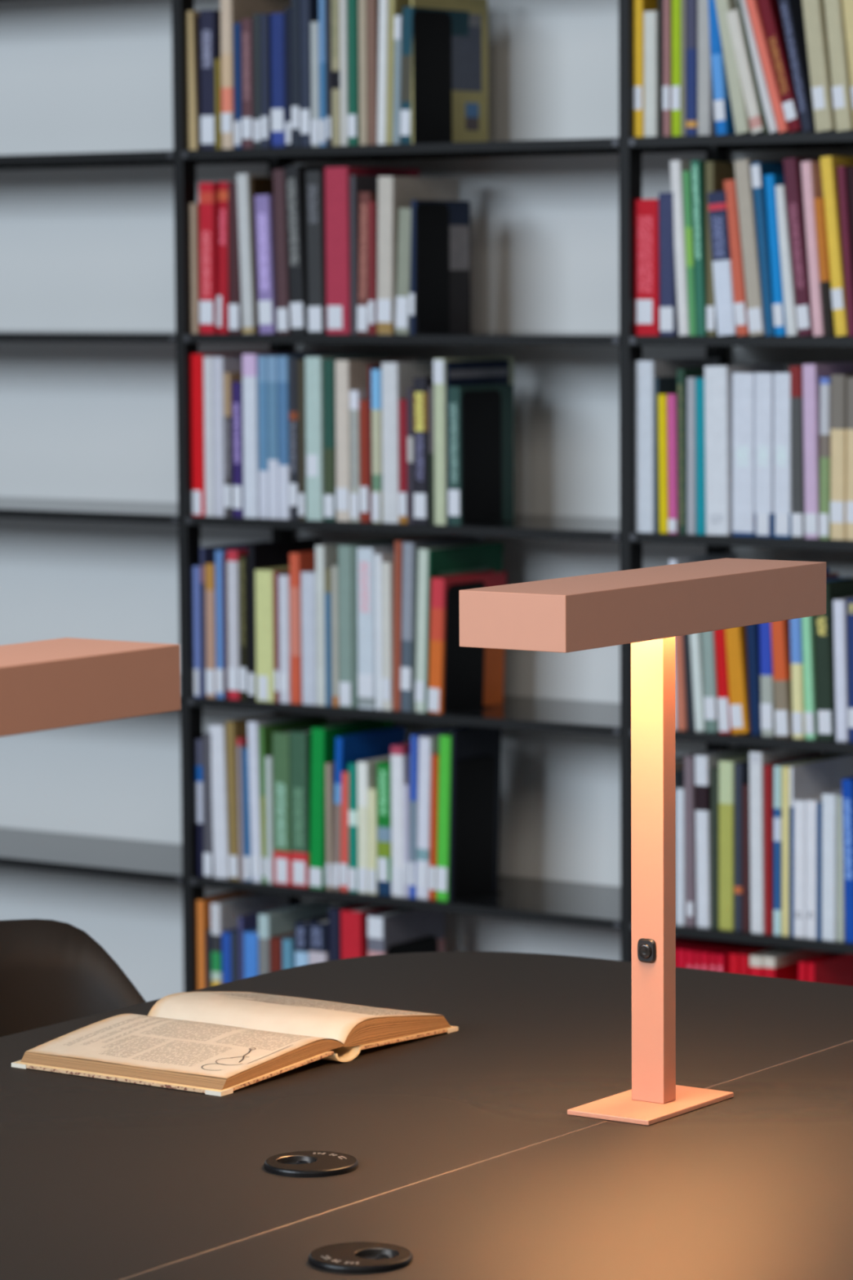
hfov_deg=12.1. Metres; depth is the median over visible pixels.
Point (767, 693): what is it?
book
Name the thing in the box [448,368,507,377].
picture
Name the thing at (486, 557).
book
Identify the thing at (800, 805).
book
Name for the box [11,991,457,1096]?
open book
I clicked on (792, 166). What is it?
book
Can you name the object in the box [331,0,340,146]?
book
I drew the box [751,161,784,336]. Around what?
book
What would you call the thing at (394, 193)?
book
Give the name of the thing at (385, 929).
book
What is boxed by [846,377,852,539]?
book
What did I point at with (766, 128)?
book
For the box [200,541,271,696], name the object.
book
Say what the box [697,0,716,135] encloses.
book
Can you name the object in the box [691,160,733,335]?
book
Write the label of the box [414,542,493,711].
book
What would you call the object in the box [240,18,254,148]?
book
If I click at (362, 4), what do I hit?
book
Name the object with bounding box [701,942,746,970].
book
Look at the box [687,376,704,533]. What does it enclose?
book
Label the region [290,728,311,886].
book
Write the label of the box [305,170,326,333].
book
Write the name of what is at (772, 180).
book
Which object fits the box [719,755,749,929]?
book
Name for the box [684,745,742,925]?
book
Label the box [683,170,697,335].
book
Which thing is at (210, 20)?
book
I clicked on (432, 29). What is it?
bookend
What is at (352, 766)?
book
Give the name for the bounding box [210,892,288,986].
book
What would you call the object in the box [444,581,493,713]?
bookend
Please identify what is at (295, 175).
book
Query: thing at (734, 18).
book
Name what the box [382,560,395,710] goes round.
book
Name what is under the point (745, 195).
book
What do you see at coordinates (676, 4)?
book
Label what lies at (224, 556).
book
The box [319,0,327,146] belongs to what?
book
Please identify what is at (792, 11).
book
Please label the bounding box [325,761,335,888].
book
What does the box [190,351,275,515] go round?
book
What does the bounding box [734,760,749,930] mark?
book
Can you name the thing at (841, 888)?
book
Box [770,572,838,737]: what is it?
book
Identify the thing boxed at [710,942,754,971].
book
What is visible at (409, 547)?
book
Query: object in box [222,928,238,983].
book
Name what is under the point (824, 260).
book
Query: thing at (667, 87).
book
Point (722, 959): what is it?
book
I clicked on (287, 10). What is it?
book
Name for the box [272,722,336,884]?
book
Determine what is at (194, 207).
book
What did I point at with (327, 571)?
book
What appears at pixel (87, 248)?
wall
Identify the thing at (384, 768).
book
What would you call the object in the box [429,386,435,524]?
book
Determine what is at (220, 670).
book
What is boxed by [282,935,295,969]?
book
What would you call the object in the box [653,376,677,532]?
book
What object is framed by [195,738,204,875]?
book
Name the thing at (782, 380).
book
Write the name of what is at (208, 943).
book
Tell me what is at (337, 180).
book
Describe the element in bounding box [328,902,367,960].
book
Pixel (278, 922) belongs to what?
book
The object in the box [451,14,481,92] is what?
picture
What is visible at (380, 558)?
book
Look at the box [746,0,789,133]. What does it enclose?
book
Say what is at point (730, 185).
book
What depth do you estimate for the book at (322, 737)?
6.87 m
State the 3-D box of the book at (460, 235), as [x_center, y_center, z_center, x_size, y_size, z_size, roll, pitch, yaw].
[0.028,-0.619,6.731,0.004,0.218,0.157,3,6,35]
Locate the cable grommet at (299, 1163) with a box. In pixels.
[263,1151,358,1177]
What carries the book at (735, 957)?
on the bookcase
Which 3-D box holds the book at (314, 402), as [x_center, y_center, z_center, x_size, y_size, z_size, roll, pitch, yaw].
[-0.135,-0.347,6.892,0.034,0.275,0.198,3,6,35]
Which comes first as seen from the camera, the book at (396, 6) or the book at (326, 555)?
the book at (396, 6)
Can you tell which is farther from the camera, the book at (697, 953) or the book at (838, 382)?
the book at (697, 953)
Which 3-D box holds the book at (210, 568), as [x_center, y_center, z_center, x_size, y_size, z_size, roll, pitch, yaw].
[-0.326,-0.023,7.043,0.020,0.231,0.172,3,6,35]
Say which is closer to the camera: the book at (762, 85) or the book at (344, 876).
the book at (762, 85)
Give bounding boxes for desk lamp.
[0,637,181,737]
[458,558,826,1125]
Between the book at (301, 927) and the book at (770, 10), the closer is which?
the book at (770, 10)
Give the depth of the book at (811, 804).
6.32 m
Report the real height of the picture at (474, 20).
0.020 m
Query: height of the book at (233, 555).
0.256 m
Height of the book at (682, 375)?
0.260 m
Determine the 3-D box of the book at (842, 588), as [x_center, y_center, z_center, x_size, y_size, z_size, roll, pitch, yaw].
[0.664,0.027,6.349,0.036,0.244,0.168,3,6,35]
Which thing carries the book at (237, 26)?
on the bookcase
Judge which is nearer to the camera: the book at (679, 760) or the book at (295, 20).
the book at (679, 760)
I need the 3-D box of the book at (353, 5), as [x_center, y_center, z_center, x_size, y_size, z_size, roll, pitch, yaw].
[-0.069,-0.959,6.786,0.019,0.259,0.195,3,6,35]
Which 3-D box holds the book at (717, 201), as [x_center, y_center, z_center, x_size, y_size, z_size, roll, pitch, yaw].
[0.509,-0.597,6.399,0.052,0.226,0.167,3,6,35]
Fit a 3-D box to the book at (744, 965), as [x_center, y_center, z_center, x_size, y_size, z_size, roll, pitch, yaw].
[0.563,0.629,6.504,0.017,0.276,0.208,3,6,35]
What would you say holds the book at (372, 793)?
on the bookcase
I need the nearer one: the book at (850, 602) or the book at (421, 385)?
the book at (850, 602)
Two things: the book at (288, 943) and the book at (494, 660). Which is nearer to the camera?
the book at (494, 660)
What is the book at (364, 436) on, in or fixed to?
on the bookcase
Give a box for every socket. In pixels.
[280,1160,312,1164]
[357,1253,395,1258]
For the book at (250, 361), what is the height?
0.279 m
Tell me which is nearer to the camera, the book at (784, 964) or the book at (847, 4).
the book at (847, 4)
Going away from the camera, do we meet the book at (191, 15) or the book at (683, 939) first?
the book at (683, 939)
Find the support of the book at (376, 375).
on the bookcase
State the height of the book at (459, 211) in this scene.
0.221 m
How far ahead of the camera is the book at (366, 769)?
6.82 m
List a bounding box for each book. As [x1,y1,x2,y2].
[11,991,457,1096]
[186,10,199,150]
[190,203,199,333]
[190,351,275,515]
[192,565,201,696]
[195,16,200,149]
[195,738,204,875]
[196,890,257,989]
[199,9,221,149]
[199,182,219,333]
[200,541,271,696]
[202,732,213,877]
[203,355,242,515]
[204,562,216,697]
[205,928,211,987]
[208,722,230,878]
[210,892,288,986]
[213,355,242,516]
[214,58,222,149]
[214,546,247,697]
[217,182,236,333]
[220,0,291,149]
[222,554,228,697]
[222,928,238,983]
[223,372,242,516]
[225,712,296,879]
[226,548,247,698]
[228,182,242,333]
[231,382,244,516]
[231,929,239,981]
[233,22,242,148]
[236,173,272,333]
[236,736,248,879]
[238,903,302,979]
[239,555,248,699]
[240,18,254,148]
[242,351,322,517]
[242,747,252,880]
[243,928,258,978]
[247,537,321,700]
[247,713,323,881]
[249,177,273,333]
[253,13,262,147]
[254,194,278,333]
[254,565,289,701]
[257,353,335,517]
[257,900,329,974]
[259,716,327,882]
[260,13,271,147]
[265,755,274,883]
[266,353,334,518]
[270,13,286,147]
[270,932,294,972]
[272,168,291,333]
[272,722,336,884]
[273,569,289,702]
[277,353,358,519]
[278,573,290,702]
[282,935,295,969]
[284,7,292,146]
[284,165,340,333]
[288,357,305,519]
[289,550,315,703]
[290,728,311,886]
[291,0,301,146]
[294,914,328,966]
[297,359,306,519]
[299,0,319,146]
[301,570,316,704]
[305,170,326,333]
[305,354,388,519]
[308,916,328,964]
[309,718,394,888]
[311,22,319,146]
[315,538,392,705]
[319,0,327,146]
[323,357,397,519]
[324,166,419,333]
[324,568,332,705]
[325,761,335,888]
[326,0,332,146]
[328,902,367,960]
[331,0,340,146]
[331,564,339,706]
[332,726,405,889]
[335,357,417,520]
[337,538,408,706]
[339,0,348,145]
[339,770,349,890]
[340,903,399,959]
[347,0,359,145]
[347,755,387,891]
[350,175,413,334]
[350,389,368,521]
[352,541,395,706]
[356,191,377,334]
[356,543,395,708]
[357,755,391,893]
[358,0,368,145]
[360,400,368,521]
[367,0,379,144]
[367,906,444,955]
[368,201,378,334]
[368,364,381,521]
[368,786,377,893]
[371,368,382,522]
[374,551,395,709]
[377,0,389,144]
[377,176,459,334]
[377,760,391,894]
[381,360,433,522]
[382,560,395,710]
[386,0,410,144]
[391,742,410,896]
[392,14,402,144]
[393,535,464,710]
[395,208,411,334]
[398,399,408,523]
[400,6,469,143]
[400,535,483,711]
[404,783,410,896]
[407,387,414,523]
[408,200,469,334]
[408,725,471,897]
[410,0,488,143]
[411,542,478,711]
[413,377,433,524]
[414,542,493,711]
[415,203,471,334]
[416,731,452,898]
[425,542,503,711]
[427,570,506,712]
[428,753,439,899]
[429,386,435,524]
[433,355,514,524]
[435,733,452,900]
[445,359,509,524]
[448,384,514,524]
[448,726,502,901]
[634,0,657,137]
[635,199,660,335]
[635,357,719,532]
[644,10,657,137]
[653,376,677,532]
[657,0,663,136]
[657,393,675,533]
[658,192,679,335]
[662,0,671,136]
[667,393,678,533]
[669,552,737,729]
[670,160,691,335]
[671,0,681,136]
[675,635,688,729]
[675,752,699,770]
[675,769,684,787]
[675,786,685,924]
[675,937,693,942]
[675,937,702,946]
[675,938,711,967]
[676,368,704,533]
[677,939,721,968]
[681,0,686,135]
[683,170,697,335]
[683,634,695,730]
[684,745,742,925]
[686,0,697,135]
[686,940,730,968]
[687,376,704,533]
[689,632,706,730]
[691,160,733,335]
[694,745,768,927]
[694,941,737,969]
[695,377,706,533]
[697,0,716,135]
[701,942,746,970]
[702,631,719,732]
[704,363,784,534]
[705,161,735,335]
[707,191,737,335]
[708,0,736,134]
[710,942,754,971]
[711,766,719,928]
[714,629,732,733]
[715,0,751,133]
[716,943,759,972]
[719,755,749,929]
[723,179,750,335]
[724,626,751,733]
[726,8,764,133]
[728,944,770,973]
[733,159,783,336]
[733,369,789,536]
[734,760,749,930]
[736,0,779,133]
[737,0,769,133]
[739,945,778,974]
[742,782,751,931]
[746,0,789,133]
[746,624,761,734]
[749,747,823,933]
[750,946,792,976]
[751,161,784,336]
[755,371,789,536]
[757,0,802,133]
[759,566,829,736]
[764,173,786,336]
[764,753,828,933]
[764,947,831,980]
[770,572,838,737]
[773,372,792,537]
[773,753,839,934]
[775,185,799,336]
[778,0,816,132]
[782,157,820,336]
[782,755,839,935]
[789,365,805,537]
[790,576,851,737]
[790,753,852,936]
[794,793,822,937]
[798,951,839,981]
[800,160,824,336]
[801,615,817,738]
[802,0,836,132]
[802,362,852,537]
[805,796,822,937]
[807,952,852,986]
[813,197,835,336]
[814,577,852,739]
[817,802,822,938]
[819,377,831,538]
[820,155,852,336]
[822,789,842,940]
[824,0,852,131]
[830,373,852,539]
[833,597,852,740]
[837,165,852,336]
[837,794,845,941]
[841,777,852,942]
[842,0,852,104]
[846,166,852,263]
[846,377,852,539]
[847,598,852,742]
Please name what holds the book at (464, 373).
on the bookcase
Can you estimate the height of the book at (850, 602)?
0.221 m
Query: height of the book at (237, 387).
0.230 m
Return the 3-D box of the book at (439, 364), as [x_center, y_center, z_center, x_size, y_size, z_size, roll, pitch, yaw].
[0.080,-0.335,6.750,0.023,0.273,0.206,3,6,35]
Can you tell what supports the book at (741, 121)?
on the bookcase
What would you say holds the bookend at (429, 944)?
on the bookcase
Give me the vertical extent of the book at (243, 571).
0.247 m
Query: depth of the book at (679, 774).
6.47 m
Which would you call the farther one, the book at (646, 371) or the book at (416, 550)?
the book at (416, 550)
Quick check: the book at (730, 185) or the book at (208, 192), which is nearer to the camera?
the book at (730, 185)
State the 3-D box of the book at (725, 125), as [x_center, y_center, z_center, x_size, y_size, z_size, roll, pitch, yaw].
[0.498,-0.911,6.375,0.039,0.231,0.161,3,6,35]
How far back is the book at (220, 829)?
6.99 m
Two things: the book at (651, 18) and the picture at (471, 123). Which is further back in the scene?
the picture at (471, 123)
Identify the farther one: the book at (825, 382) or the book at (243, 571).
the book at (243, 571)
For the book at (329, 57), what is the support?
on the bookcase
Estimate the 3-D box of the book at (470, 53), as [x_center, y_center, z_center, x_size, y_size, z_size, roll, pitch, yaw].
[0.039,-0.949,6.727,0.005,0.249,0.220,3,6,35]
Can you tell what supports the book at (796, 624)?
on the bookcase
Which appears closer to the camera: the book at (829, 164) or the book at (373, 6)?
the book at (829, 164)
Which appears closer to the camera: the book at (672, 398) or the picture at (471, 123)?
the book at (672, 398)
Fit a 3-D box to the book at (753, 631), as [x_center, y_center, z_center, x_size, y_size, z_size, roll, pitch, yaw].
[0.563,0.018,6.431,0.031,0.249,0.178,3,6,35]
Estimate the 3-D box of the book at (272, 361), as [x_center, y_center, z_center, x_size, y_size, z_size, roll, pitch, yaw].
[-0.207,-0.352,6.942,0.022,0.275,0.193,3,6,35]
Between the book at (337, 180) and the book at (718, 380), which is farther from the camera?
the book at (337, 180)
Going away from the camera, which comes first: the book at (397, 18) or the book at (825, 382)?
the book at (825, 382)
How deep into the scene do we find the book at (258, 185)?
6.86 m
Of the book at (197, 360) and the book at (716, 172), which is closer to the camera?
the book at (716, 172)
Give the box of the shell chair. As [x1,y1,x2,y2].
[0,919,146,1037]
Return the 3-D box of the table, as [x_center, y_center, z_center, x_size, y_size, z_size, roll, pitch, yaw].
[-0.076,0.844,3.402,1.480,0.740,2.331,3,6,35]
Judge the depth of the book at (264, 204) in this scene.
6.84 m
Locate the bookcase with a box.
[0,0,852,992]
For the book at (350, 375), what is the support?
on the bookcase
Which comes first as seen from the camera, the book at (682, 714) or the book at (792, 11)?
the book at (792, 11)
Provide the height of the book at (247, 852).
0.229 m
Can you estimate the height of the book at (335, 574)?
0.237 m
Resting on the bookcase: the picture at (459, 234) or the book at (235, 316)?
the book at (235, 316)
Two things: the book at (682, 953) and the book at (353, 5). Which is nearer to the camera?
the book at (682, 953)
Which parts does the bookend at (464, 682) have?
foot plate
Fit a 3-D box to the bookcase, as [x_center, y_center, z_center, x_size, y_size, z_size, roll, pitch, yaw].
[0.035,-0.164,6.838,2.724,2.120,0.308,3,6,35]
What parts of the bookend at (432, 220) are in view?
foot plate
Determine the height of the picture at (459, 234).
0.108 m
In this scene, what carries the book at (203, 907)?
on the bookcase
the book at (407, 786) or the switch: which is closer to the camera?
the switch
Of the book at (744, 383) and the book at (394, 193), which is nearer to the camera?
the book at (744, 383)
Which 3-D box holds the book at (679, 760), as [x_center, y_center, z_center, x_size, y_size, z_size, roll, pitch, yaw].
[0.415,0.320,6.564,0.038,0.255,0.181,3,6,35]
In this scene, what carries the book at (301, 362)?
on the bookcase
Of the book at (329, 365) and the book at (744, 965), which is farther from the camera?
the book at (329, 365)
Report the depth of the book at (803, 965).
6.35 m
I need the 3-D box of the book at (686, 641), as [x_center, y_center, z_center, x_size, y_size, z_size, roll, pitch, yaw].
[0.459,0.022,6.492,0.027,0.232,0.160,3,6,35]
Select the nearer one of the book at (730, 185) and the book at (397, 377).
the book at (730, 185)
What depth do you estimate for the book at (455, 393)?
6.68 m
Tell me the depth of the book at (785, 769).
6.35 m
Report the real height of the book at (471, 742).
0.287 m
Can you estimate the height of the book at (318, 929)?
0.254 m
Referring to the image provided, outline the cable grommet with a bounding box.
[308,1241,413,1273]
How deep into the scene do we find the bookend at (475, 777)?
6.76 m
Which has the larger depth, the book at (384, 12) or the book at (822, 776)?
the book at (384, 12)
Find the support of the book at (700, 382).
on the bookcase
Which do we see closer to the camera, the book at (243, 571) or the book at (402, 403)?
the book at (402, 403)
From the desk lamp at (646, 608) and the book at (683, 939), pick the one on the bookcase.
the book at (683, 939)
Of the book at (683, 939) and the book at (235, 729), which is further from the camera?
the book at (235, 729)
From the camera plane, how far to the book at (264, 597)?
6.91 m
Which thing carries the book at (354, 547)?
on the bookcase
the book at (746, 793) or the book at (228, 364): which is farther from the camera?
the book at (228, 364)
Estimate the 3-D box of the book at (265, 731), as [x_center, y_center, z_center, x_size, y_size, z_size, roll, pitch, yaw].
[-0.229,0.276,7.013,0.008,0.269,0.187,2,6,35]
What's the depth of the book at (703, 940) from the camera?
6.53 m
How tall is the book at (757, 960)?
0.276 m
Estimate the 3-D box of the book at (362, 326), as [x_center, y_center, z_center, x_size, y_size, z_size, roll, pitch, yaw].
[-0.056,-0.634,6.798,0.024,0.236,0.175,5,7,35]
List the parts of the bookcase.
shelf, shelf, shelf, shelf, post, post, shelf, shelf, shelf, shelf, shelf, post, post, shelf, shelf, shelf, shelf, shelf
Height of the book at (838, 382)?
0.254 m
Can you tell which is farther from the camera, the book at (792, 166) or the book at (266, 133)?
the book at (266, 133)
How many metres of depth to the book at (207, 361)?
6.94 m
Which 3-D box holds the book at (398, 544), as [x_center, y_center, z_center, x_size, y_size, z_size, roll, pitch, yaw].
[0.008,-0.032,6.831,0.014,0.283,0.203,4,7,35]
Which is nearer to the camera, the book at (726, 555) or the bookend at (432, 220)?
the book at (726, 555)
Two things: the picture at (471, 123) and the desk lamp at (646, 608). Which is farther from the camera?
the picture at (471, 123)
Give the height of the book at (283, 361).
0.276 m
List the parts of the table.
tabletop panel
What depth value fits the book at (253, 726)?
6.94 m
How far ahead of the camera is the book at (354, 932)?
6.85 m
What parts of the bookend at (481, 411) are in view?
foot plate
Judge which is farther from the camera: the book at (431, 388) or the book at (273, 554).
the book at (273, 554)
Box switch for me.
[637,937,656,963]
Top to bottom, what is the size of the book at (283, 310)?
0.276 m
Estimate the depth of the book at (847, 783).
6.28 m
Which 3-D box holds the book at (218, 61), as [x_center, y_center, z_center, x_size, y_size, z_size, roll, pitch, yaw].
[-0.320,-0.917,6.925,0.007,0.153,0.130,3,6,35]
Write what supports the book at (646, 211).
on the bookcase
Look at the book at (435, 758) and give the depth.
6.74 m
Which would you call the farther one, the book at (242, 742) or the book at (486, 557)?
the book at (242, 742)
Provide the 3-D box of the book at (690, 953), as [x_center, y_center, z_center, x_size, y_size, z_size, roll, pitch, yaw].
[0.480,0.626,6.561,0.014,0.273,0.205,3,6,35]
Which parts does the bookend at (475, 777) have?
foot plate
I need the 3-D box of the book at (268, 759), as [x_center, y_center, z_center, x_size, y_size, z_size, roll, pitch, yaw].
[-0.229,0.303,6.991,0.014,0.218,0.148,3,6,35]
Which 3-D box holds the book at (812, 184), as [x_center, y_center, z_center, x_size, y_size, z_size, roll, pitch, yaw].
[0.651,-0.612,6.319,0.042,0.270,0.196,3,6,35]
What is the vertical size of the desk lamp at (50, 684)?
0.498 m
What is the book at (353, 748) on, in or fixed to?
on the bookcase
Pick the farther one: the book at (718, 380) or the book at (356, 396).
the book at (356, 396)
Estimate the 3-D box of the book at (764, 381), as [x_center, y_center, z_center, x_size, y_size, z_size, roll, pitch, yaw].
[0.577,-0.297,6.390,0.032,0.256,0.177,3,6,35]
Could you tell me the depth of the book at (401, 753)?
6.78 m
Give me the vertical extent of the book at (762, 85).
0.235 m
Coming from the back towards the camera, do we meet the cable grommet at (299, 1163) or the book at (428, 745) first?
the book at (428, 745)
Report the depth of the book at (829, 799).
6.30 m
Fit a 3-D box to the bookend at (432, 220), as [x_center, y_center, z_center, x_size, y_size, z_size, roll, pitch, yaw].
[0.019,-0.615,6.693,0.022,0.217,0.095,3,6,35]
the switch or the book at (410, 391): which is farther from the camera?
the book at (410, 391)
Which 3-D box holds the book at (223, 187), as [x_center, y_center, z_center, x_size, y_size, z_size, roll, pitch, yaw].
[-0.298,-0.659,6.968,0.023,0.258,0.177,5,7,35]
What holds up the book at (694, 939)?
on the bookcase
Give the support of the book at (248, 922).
on the bookcase
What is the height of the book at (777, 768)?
0.267 m
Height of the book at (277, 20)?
0.225 m
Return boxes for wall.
[0,0,852,1001]
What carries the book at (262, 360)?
on the bookcase
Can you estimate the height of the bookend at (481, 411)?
0.220 m
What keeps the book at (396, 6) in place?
on the bookcase
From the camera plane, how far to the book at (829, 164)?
6.22 m
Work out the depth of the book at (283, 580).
6.88 m
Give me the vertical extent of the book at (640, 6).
0.268 m
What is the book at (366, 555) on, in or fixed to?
on the bookcase
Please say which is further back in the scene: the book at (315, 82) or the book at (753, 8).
the book at (315, 82)
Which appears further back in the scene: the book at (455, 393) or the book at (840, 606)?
the book at (455, 393)
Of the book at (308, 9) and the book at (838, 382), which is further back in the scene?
the book at (308, 9)
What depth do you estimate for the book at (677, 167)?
6.37 m
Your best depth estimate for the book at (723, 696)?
6.39 m
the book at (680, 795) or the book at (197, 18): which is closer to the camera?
the book at (680, 795)
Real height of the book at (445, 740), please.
0.276 m
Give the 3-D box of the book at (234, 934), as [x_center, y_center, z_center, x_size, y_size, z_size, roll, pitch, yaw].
[-0.289,0.610,7.068,0.012,0.223,0.156,3,6,35]
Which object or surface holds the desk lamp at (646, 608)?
on the table
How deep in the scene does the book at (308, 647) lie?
6.85 m
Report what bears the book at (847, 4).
on the bookcase
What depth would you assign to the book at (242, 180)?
6.87 m
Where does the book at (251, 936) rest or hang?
on the bookcase
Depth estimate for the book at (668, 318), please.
6.39 m
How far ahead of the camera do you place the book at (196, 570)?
6.99 m
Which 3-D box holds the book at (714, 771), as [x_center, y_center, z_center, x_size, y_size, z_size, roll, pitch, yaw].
[0.509,0.324,6.500,0.013,0.256,0.183,3,6,35]
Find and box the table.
[0,951,852,1279]
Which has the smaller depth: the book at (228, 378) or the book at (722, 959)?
the book at (722, 959)
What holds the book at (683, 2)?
on the bookcase
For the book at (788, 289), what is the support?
on the bookcase
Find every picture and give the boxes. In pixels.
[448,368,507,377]
[449,225,469,270]
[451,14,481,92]
[465,102,479,117]
[465,117,479,130]
[468,13,480,26]
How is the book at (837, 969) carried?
on the bookcase
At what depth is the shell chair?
4.56 m
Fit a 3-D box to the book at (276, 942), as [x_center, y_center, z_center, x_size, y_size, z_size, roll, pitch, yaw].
[-0.215,0.616,7.023,0.024,0.218,0.157,3,6,35]
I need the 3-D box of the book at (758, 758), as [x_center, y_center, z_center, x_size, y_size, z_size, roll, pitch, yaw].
[0.576,0.312,6.455,0.024,0.287,0.197,2,6,35]
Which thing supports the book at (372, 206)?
on the bookcase
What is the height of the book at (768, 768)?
0.268 m
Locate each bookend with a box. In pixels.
[386,935,438,954]
[412,9,452,143]
[415,202,459,334]
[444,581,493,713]
[453,755,502,902]
[461,390,511,525]
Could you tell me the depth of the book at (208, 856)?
7.00 m
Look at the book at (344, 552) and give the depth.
6.80 m
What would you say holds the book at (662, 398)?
on the bookcase
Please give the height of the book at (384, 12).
0.256 m
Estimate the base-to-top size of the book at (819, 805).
0.214 m
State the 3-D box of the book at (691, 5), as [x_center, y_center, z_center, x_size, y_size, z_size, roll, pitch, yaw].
[0.464,-0.918,6.406,0.019,0.241,0.175,3,6,35]
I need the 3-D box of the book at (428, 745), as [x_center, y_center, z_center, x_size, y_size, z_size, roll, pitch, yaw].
[0.050,0.289,6.826,0.025,0.271,0.196,5,7,35]
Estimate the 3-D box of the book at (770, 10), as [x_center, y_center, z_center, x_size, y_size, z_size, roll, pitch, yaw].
[0.591,-0.910,6.317,0.085,0.238,0.175,3,6,35]
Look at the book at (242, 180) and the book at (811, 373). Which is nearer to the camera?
the book at (811, 373)
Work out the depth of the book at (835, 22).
6.18 m
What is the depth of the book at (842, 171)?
6.20 m
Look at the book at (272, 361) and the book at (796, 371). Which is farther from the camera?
the book at (272, 361)
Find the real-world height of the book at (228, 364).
0.273 m
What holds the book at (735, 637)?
on the bookcase
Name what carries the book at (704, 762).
on the bookcase
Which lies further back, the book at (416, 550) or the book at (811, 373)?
the book at (416, 550)
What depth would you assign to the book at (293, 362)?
6.84 m
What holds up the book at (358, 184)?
on the bookcase
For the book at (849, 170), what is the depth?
6.19 m
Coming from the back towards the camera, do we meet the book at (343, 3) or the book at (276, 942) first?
the book at (276, 942)
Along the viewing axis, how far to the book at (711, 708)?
6.40 m
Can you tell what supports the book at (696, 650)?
on the bookcase
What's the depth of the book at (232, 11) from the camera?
6.87 m
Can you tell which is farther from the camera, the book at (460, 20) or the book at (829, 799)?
the book at (460, 20)
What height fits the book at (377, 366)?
0.261 m
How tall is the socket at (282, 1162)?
0.001 m
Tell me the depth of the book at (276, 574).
6.89 m
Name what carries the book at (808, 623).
on the bookcase
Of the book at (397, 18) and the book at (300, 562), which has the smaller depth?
the book at (397, 18)
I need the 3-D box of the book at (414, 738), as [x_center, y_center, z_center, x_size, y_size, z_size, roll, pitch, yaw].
[0.031,0.288,6.834,0.012,0.274,0.190,4,7,35]
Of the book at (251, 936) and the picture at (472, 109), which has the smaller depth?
the picture at (472, 109)
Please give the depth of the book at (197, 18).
6.90 m
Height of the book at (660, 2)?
0.249 m
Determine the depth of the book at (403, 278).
6.68 m
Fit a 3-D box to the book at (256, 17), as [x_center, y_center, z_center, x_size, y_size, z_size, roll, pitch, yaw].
[-0.241,-0.951,6.891,0.016,0.226,0.164,3,6,35]
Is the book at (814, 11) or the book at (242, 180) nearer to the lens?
the book at (814, 11)

